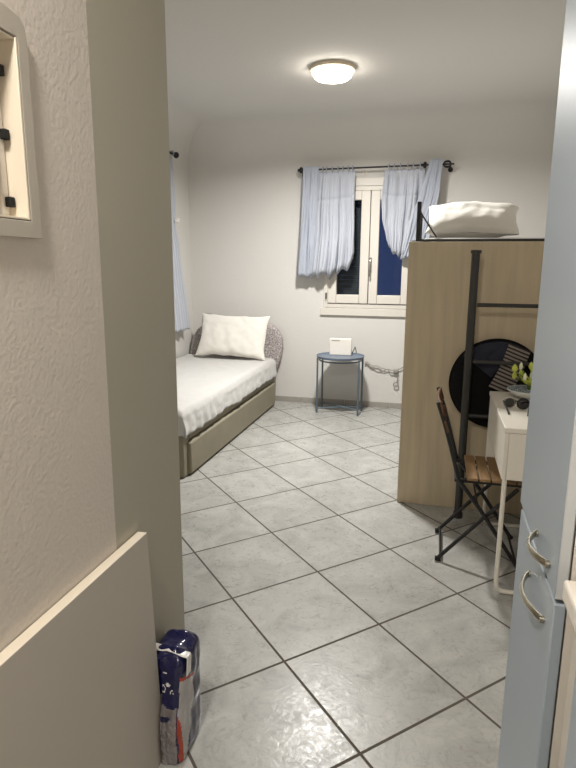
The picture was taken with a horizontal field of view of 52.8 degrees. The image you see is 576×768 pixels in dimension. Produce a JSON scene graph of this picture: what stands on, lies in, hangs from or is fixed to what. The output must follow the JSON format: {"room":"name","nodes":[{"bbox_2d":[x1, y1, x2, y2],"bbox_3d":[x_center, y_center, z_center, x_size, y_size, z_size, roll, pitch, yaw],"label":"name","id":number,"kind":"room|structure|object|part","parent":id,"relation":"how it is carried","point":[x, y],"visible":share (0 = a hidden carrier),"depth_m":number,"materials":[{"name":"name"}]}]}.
{"room":"studio apartment","nodes":[
{"label":"studio apartment","id":0,"kind":"room"},
{"bbox_2d":[0,0,116,651],"bbox_3d":[-0.790,-0.016,0.226,0.158,2.700,2.345,3,12,14],"label":"wall","id":1,"kind":"structure","parent":0,"point":[57,512],"depth_m":1.16,"materials":[{"name":"beige paint"}]},
{"bbox_2d":[0,1,41,238],"bbox_3d":[-0.554,-0.430,0.898,0.098,0.383,0.358,3,12,14],"label":"box","id":2,"kind":"object","parent":1,"relation":"attached to","point":[19,197],"visible":1,"depth_m":1.03,"materials":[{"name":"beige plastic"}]},
{"bbox_2d":[0,30,30,219],"bbox_3d":[-0.548,-0.428,0.925,0.098,0.304,0.248,3,12,14],"label":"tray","id":3,"kind":"object","parent":2,"relation":"on","point":[15,153],"depth_m":1.03,"materials":[{"name":"beige wood"}]},
{"bbox_2d":[86,0,184,642],"bbox_3d":[-0.453,-0.278,1.525,0.158,2.700,0.390,3,12,14],"label":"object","id":4,"kind":"structure","parent":1,"relation":"attached to","point":[127,38],"depth_m":1.49,"materials":[{"name":"beige paint"}]},
{"bbox_2d":[173,161,192,357],"bbox_3d":[-1.611,-0.796,4.032,0.150,2.700,4.270,3,12,14],"label":"wall","id":5,"kind":"structure","parent":0,"point":[183,339],"depth_m":5.85,"materials":[{"name":"white paint"}]},
{"bbox_2d":[169,151,178,157],"bbox_3d":[-1.247,-1.977,4.678,0.112,0.064,1.531,3,12,14],"label":"curtain rod","id":6,"kind":"object","parent":5,"relation":"attached to","point":[176,154],"visible":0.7,"depth_m":5.36,"materials":[{"name":"black metal"}]},
{"bbox_2d":[170,150,189,331],"bbox_3d":[-1.192,-1.215,4.944,0.077,1.655,1.571,3,12,13],"label":"curtain","id":7,"kind":"object","parent":6,"relation":"hanging from","point":[182,323],"visible":0.12,"depth_m":5.55,"materials":[{"name":"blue fabric"}]},
{"bbox_2d":[168,97,205,165],"bbox_3d":[-1.351,-1.950,3.795,0.340,0.340,4.150,3,12,14],"label":"trim","id":8,"kind":"structure","parent":5,"relation":"attached to","point":[183,123],"depth_m":5.37,"materials":[{"name":"white paint"}]},
{"bbox_2d":[158,401,520,767],"bbox_3d":[-0.173,0.927,2.637,3.800,0.100,7.170,3,12,14],"label":"floor","id":9,"kind":"structure","parent":0,"point":[328,625],"depth_m":2.41,"materials":[{"name":"tile"}]},
{"bbox_2d":[0,532,161,767],"bbox_3d":[-0.507,0.832,1.114,0.054,0.688,1.047,3,12,14],"label":"board","id":10,"kind":"object","parent":9,"relation":"on","point":[79,687],"visible":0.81,"depth_m":1.30,"materials":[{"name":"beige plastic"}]},
{"bbox_2d":[156,629,200,764],"bbox_3d":[-0.330,0.897,1.692,0.125,0.332,0.187,3,12,14],"label":"pack","id":11,"kind":"object","parent":9,"relation":"on","point":[178,651],"visible":0.82,"depth_m":1.63,"materials":[{"name":"printed navy blue"},{"name":"white and red plastic film"}]},
{"bbox_3d":[-0.334,0.778,1.639,0.116,0.066,0.034,3,12,14],"label":"carry handle","id":12,"kind":"part","parent":11,"relation":"part of","materials":[{"name":"white plastic"}]},
{"bbox_2d":[176,324,283,477],"bbox_3d":[-0.818,-0.015,4.950,1.003,0.815,2.373,3,12,14],"label":"bed","id":13,"kind":"object","parent":9,"relation":"on","point":[219,396],"visible":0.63,"depth_m":4.72,"materials":[{"name":"beige fabric"}]},
{"bbox_3d":[-0.857,0.227,4.958,0.920,0.324,2.210,3,12,14],"label":"frame","id":14,"kind":"part","parent":13,"relation":"part of","materials":[{"name":"beige fabric"}]},
{"bbox_3d":[-0.415,0.295,4.864,0.060,0.219,2.093,3,12,14],"label":"drawer","id":15,"kind":"part","parent":13,"relation":"part of","materials":[{"name":"beige wood"}]},
{"bbox_2d":[195,313,269,359],"bbox_3d":[-0.553,-0.477,5.767,0.729,0.427,0.244,3,12,14],"label":"pillow","id":16,"kind":"object","parent":13,"relation":"on","point":[241,336],"visible":1,"depth_m":5.70,"materials":[{"name":"white fabric"}]},
{"bbox_3d":[-0.538,-0.257,6.022,1.003,0.765,0.105,3,12,14],"label":"headboard","id":17,"kind":"part","parent":13,"relation":"part of","materials":[{"name":"fabric"}]},
{"bbox_2d":[316,352,364,415],"bbox_3d":[0.498,-0.003,5.586,0.458,0.555,0.458,3,12,14],"label":"tray table","id":18,"kind":"object","parent":9,"relation":"on","point":[325,355],"visible":0.92,"depth_m":5.54,"materials":[{"name":"blue metal"}]},
{"bbox_3d":[0.279,0.015,5.549,0.018,0.533,0.018,3,12,14],"label":"leg","id":19,"kind":"part","parent":18,"relation":"part of","materials":[{"name":"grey metal"}]},
{"bbox_3d":[0.339,-0.025,5.745,0.018,0.533,0.018,3,12,14],"label":"leg","id":20,"kind":"part","parent":18,"relation":"part of","materials":[{"name":"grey metal"}]},
{"bbox_2d":[316,352,364,360],"bbox_3d":[0.500,-0.264,5.533,0.458,0.022,0.458,3,12,14],"label":"tray","id":21,"kind":"object","parent":18,"relation":"on","point":[325,355],"depth_m":5.49,"materials":[{"name":"blue metal"}]},
{"bbox_2d":[329,338,356,355],"bbox_3d":[0.552,-0.344,5.624,0.291,0.202,0.125,-2,12,-12],"label":"router","id":22,"kind":"object","parent":18,"relation":"on","point":[338,346],"visible":0.97,"depth_m":5.59,"materials":[{"name":"white plastic"}]},
{"bbox_3d":[0.658,0.041,5.431,0.018,0.533,0.018,3,12,14],"label":"leg","id":23,"kind":"part","parent":18,"relation":"part of","materials":[{"name":"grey metal"}]},
{"bbox_3d":[0.718,0.001,5.628,0.018,0.533,0.018,3,12,14],"label":"leg","id":24,"kind":"part","parent":18,"relation":"part of","materials":[{"name":"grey metal"}]},
{"bbox_2d":[397,202,544,518],"bbox_3d":[1.436,-0.286,4.050,1.135,1.735,2.147,3,12,14],"label":"bed","id":25,"kind":"object","parent":9,"relation":"on","point":[462,293],"visible":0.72,"depth_m":3.21,"materials":[{"name":"brown wood"}]},
{"bbox_3d":[0.820,-0.924,3.403,0.115,0.235,0.465,3,12,14],"label":"guard rail","id":26,"kind":"part","parent":25,"relation":"part of","materials":[{"name":"black metal"}]},
{"bbox_3d":[0.965,0.031,3.135,0.054,1.472,0.054,3,12,14],"label":"ladder post","id":27,"kind":"part","parent":25,"relation":"part of","materials":[{"name":"grey metal"}]},
{"bbox_2d":[425,201,518,237],"bbox_3d":[1.066,-0.951,3.354,0.520,0.217,0.268,4,12,16],"label":"pillow","id":28,"kind":"object","parent":25,"relation":"on","point":[473,219],"visible":0.98,"depth_m":3.27,"materials":[{"name":"white fabric"}]},
{"bbox_3d":[1.468,-0.921,4.011,1.125,0.074,1.961,3,12,14],"label":"bed frame","id":29,"kind":"part","parent":25,"relation":"part of","materials":[{"name":"black metal"}]},
{"bbox_3d":[1.475,-0.943,4.002,1.020,0.048,1.848,3,12,14],"label":"mattress","id":30,"kind":"part","parent":25,"relation":"part of","materials":[{"name":"grey fabric"}]},
{"bbox_2d":[449,338,533,426],"bbox_3d":[1.138,0.000,3.175,0.500,0.500,0.068,3,12,14],"label":"bag","id":31,"kind":"object","parent":25,"relation":"hanging from","point":[480,390],"visible":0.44,"depth_m":3.18,"materials":[{"name":"black fabric"}]},
{"bbox_2d":[462,342,519,377],"bbox_3d":[1.085,-0.131,3.118,0.291,0.199,0.016,3,12,14],"label":"cloth","id":32,"kind":"object","parent":31,"relation":"hanging from","point":[491,351],"visible":0.73,"depth_m":3.11,"materials":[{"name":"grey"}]},
{"bbox_2d":[489,343,530,391],"bbox_3d":[1.178,-0.079,3.085,0.197,0.283,0.018,3,12,14],"label":"scarf","id":33,"kind":"object","parent":31,"relation":"on","point":[503,379],"visible":0.81,"depth_m":3.08,"materials":[{"name":"fabric"}]},
{"bbox_2d":[435,387,521,568],"bbox_3d":[0.920,0.443,2.821,0.430,0.787,0.366,3,12,14],"label":"folding chair","id":34,"kind":"object","parent":9,"relation":"on","point":[470,462],"visible":0.76,"depth_m":2.73,"materials":[{"name":"black metal"}]},
{"bbox_3d":[0.955,0.601,3.006,0.356,0.403,0.019,3,12,14],"label":"leg","id":35,"kind":"part","parent":34,"relation":"part of","materials":[{"name":"black metal"}]},
{"bbox_3d":[0.879,0.660,2.712,0.356,0.403,0.019,3,12,14],"label":"leg","id":36,"kind":"part","parent":34,"relation":"part of","materials":[{"name":"black metal"}]},
{"bbox_3d":[0.967,0.427,2.805,0.320,0.018,0.301,3,12,14],"label":"seat frame","id":37,"kind":"part","parent":34,"relation":"part of","materials":[{"name":"brown wood"}]},
{"bbox_2d":[482,391,529,594],"bbox_3d":[1.308,0.491,2.707,0.692,0.744,0.740,3,12,14],"label":"desk","id":38,"kind":"object","parent":9,"relation":"on","point":[506,434],"visible":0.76,"depth_m":2.48,"materials":[{"name":"beige paint"}]},
{"bbox_3d":[1.395,0.255,3.004,0.683,0.352,0.037,3,12,14],"label":"panel","id":39,"kind":"part","parent":38,"relation":"part of","materials":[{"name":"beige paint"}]},
{"bbox_3d":[1.386,0.608,3.075,0.663,0.368,0.020,3,12,14],"label":"leg frame","id":40,"kind":"part","parent":38,"relation":"part of","materials":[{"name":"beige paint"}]},
{"bbox_3d":[1.213,0.669,2.392,0.663,0.519,0.020,3,12,14],"label":"leg frame","id":41,"kind":"part","parent":38,"relation":"part of","materials":[{"name":"beige paint"}]},
{"bbox_2d":[503,397,529,415],"bbox_3d":[1.036,0.099,2.613,0.117,0.057,0.151,3,12,14],"label":"sunglasses","id":42,"kind":"object","parent":38,"relation":"on","point":[508,402],"visible":0.95,"depth_m":2.66,"materials":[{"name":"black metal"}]},
{"bbox_2d":[507,385,530,399],"bbox_3d":[1.206,0.050,2.886,0.224,0.047,0.224,3,12,14],"label":"bowl","id":43,"kind":"object","parent":38,"relation":"on","point":[522,391],"visible":0.48,"depth_m":2.86,"materials":[{"name":"white ceramic"}]},
{"bbox_2d":[512,362,532,389],"bbox_3d":[1.187,-0.024,2.891,0.158,0.167,0.146,3,12,14],"label":"flower sprig","id":44,"kind":"object","parent":43,"relation":"in","point":[525,378],"visible":0.72,"depth_m":2.87,"materials":[{"name":"green plant"}]},
{"bbox_3d":[1.185,-0.011,2.893,0.131,0.139,0.124,3,12,14],"label":"stem","id":45,"kind":"part","parent":44,"relation":"part of","materials":[{"name":"green plant"}]},
{"bbox_2d":[497,0,575,767],"bbox_3d":[0.851,0.032,1.002,0.799,2.320,0.420,3,12,14],"label":"tall cabinet","id":46,"kind":"object","parent":9,"relation":"on","point":[541,627],"visible":0.97,"depth_m":1.06,"materials":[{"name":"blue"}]},
{"bbox_3d":[0.494,0.689,1.216,0.019,0.742,0.399,3,12,14],"label":"door","id":47,"kind":"part","parent":46,"relation":"part of","materials":[{"name":"grey laminate"}]},
{"bbox_3d":[0.458,0.400,1.104,0.028,0.014,0.174,3,12,14],"label":"handle","id":48,"kind":"part","parent":46,"relation":"part of","materials":[{"name":"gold metal"}]},
{"bbox_3d":[0.454,0.300,1.065,0.028,0.014,0.137,3,12,14],"label":"handle","id":49,"kind":"part","parent":46,"relation":"part of","materials":[{"name":"gold metal"}]},
{"bbox_3d":[0.504,-0.405,1.004,0.019,1.470,0.420,3,12,14],"label":"door","id":50,"kind":"part","parent":46,"relation":"part of","materials":[{"name":"grey laminate"}]},
{"bbox_2d":[558,631,575,767],"bbox_3d":[0.656,0.906,0.341,0.761,0.868,1.225,3,12,14],"label":"base cabinet","id":51,"kind":"object","parent":9,"relation":"on","point":[567,754],"visible":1,"depth_m":0.92,"materials":[{"name":"beige wood"}]},
{"bbox_2d":[562,580,575,632],"bbox_3d":[0.656,0.462,0.248,0.767,0.035,1.218,3,12,14],"label":"countertop","id":52,"kind":"structure","parent":51,"relation":"on","point":[569,587],"depth_m":0.88,"materials":[{"name":"beige wood"}]},
{"bbox_3d":[0.359,0.540,0.605,0.018,0.248,0.520,3,12,14],"label":"drawer","id":53,"kind":"part","parent":51,"relation":"part of","materials":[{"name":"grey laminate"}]},
{"bbox_2d":[165,0,566,119],"bbox_3d":[-0.154,-1.817,2.079,3.800,0.100,7.170,3,12,14],"label":"ceiling","id":54,"kind":"structure","parent":0,"point":[226,59],"depth_m":3.64,"materials":[{"name":"white paint"}]},
{"bbox_2d":[310,60,355,83],"bbox_3d":[0.301,-2.096,3.920,0.308,0.080,0.308,3,12,14],"label":"ceiling lamp","id":55,"kind":"object","parent":54,"relation":"attached to","point":[325,71],"visible":1,"depth_m":3.83,"materials":[{"name":"white glass"}]},
{"bbox_2d":[313,66,351,83],"bbox_3d":[0.301,-2.083,3.923,0.260,0.052,0.260,3,12,14],"label":"diffuser","id":56,"kind":"object","parent":55,"relation":"attached to","point":[323,74],"depth_m":3.85,"materials":[{"name":"white glass"}]},
{"bbox_2d":[188,153,552,405],"bbox_3d":[0.702,-1.118,5.692,3.800,2.700,0.150,3,12,14],"label":"wall","id":57,"kind":"structure","parent":0,"point":[245,219],"depth_m":5.79,"materials":[{"name":"white paint"}]},
{"bbox_2d":[275,395,400,408],"bbox_3d":[0.683,0.194,5.878,3.476,0.055,0.010,3,12,14],"label":"baseboard","id":58,"kind":"structure","parent":57,"relation":"attached to","point":[277,398],"depth_m":5.91,"materials":[{"name":"tile"}]},
{"bbox_2d":[320,177,407,316],"bbox_3d":[0.789,-1.300,5.561,0.948,1.290,0.186,3,12,14],"label":"window","id":59,"kind":"structure","parent":57,"relation":"in","point":[368,190],"depth_m":5.57,"materials":[{"name":"beige paint"}]},
{"bbox_3d":[0.590,-1.311,5.601,0.391,1.053,0.064,3,12,14],"label":"sash","id":60,"kind":"part","parent":59,"relation":"part of","materials":[{"name":"beige paint"}]},
{"bbox_2d":[337,201,367,303],"bbox_3d":[0.616,-1.336,5.722,0.395,1.115,0.012,3,12,14],"label":"shutter","id":61,"kind":"object","parent":59,"relation":"attached to","point":[347,286],"visible":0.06,"depth_m":5.75,"materials":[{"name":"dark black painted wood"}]},
{"bbox_3d":[0.781,-0.700,5.665,0.948,0.073,0.024,3,12,14],"label":"sill","id":62,"kind":"part","parent":59,"relation":"part of","materials":[{"name":"beige paint"}]},
{"bbox_3d":[0.786,-1.893,5.424,0.875,0.073,0.022,3,12,14],"label":"casing","id":63,"kind":"part","parent":59,"relation":"part of","materials":[{"name":"beige paint"}]},
{"bbox_3d":[0.781,-1.115,5.530,0.024,0.180,0.052,3,12,14],"label":"handle","id":64,"kind":"part","parent":59,"relation":"part of","materials":[{"name":"silver metal"}]},
{"bbox_3d":[0.976,-1.288,5.506,0.393,1.053,0.064,3,12,14],"label":"sash","id":65,"kind":"part","parent":59,"relation":"part of","materials":[{"name":"beige paint"}]},
{"bbox_2d":[188,100,556,165],"bbox_3d":[0.650,-2.227,5.224,3.500,0.340,0.340,3,12,14],"label":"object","id":66,"kind":"structure","parent":57,"relation":"attached to","point":[521,127],"depth_m":5.25,"materials":[{"name":"white paint"}]},
{"bbox_2d":[297,160,453,176],"bbox_3d":[0.790,-1.982,5.348,1.430,0.101,0.128,3,12,14],"label":"curtain rod","id":67,"kind":"object","parent":57,"relation":"attached to","point":[424,165],"visible":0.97,"depth_m":5.28,"materials":[{"name":"black metal"}]},
{"bbox_2d":[297,165,354,279],"bbox_3d":[0.365,-1.524,5.522,0.557,1.045,0.237,3,12,14],"label":"curtain","id":68,"kind":"object","parent":67,"relation":"hanging from","point":[326,245],"visible":1,"depth_m":5.48,"materials":[{"name":"blue fabric"}]},
{"bbox_2d":[381,159,442,259],"bbox_3d":[1.123,-1.588,5.325,0.530,0.876,0.193,3,12,14],"label":"curtain","id":69,"kind":"object","parent":67,"relation":"hanging from","point":[402,190],"visible":0.79,"depth_m":5.28,"materials":[{"name":"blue fabric"}]},
{"bbox_3d":[1.050,-1.566,5.348,0.380,0.780,0.194,3,12,14],"label":"gathered panel","id":70,"kind":"part","parent":69,"relation":"part of","materials":[{"name":"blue fabric"}]},
{"bbox_2d":[364,362,402,386],"bbox_3d":[0.968,-0.098,5.728,0.435,0.255,0.027,3,12,14],"label":"power cable","id":71,"kind":"object","parent":57,"relation":"attached to","point":[395,371],"visible":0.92,"depth_m":5.71,"materials":[{"name":"grey plastic"}]}
]}

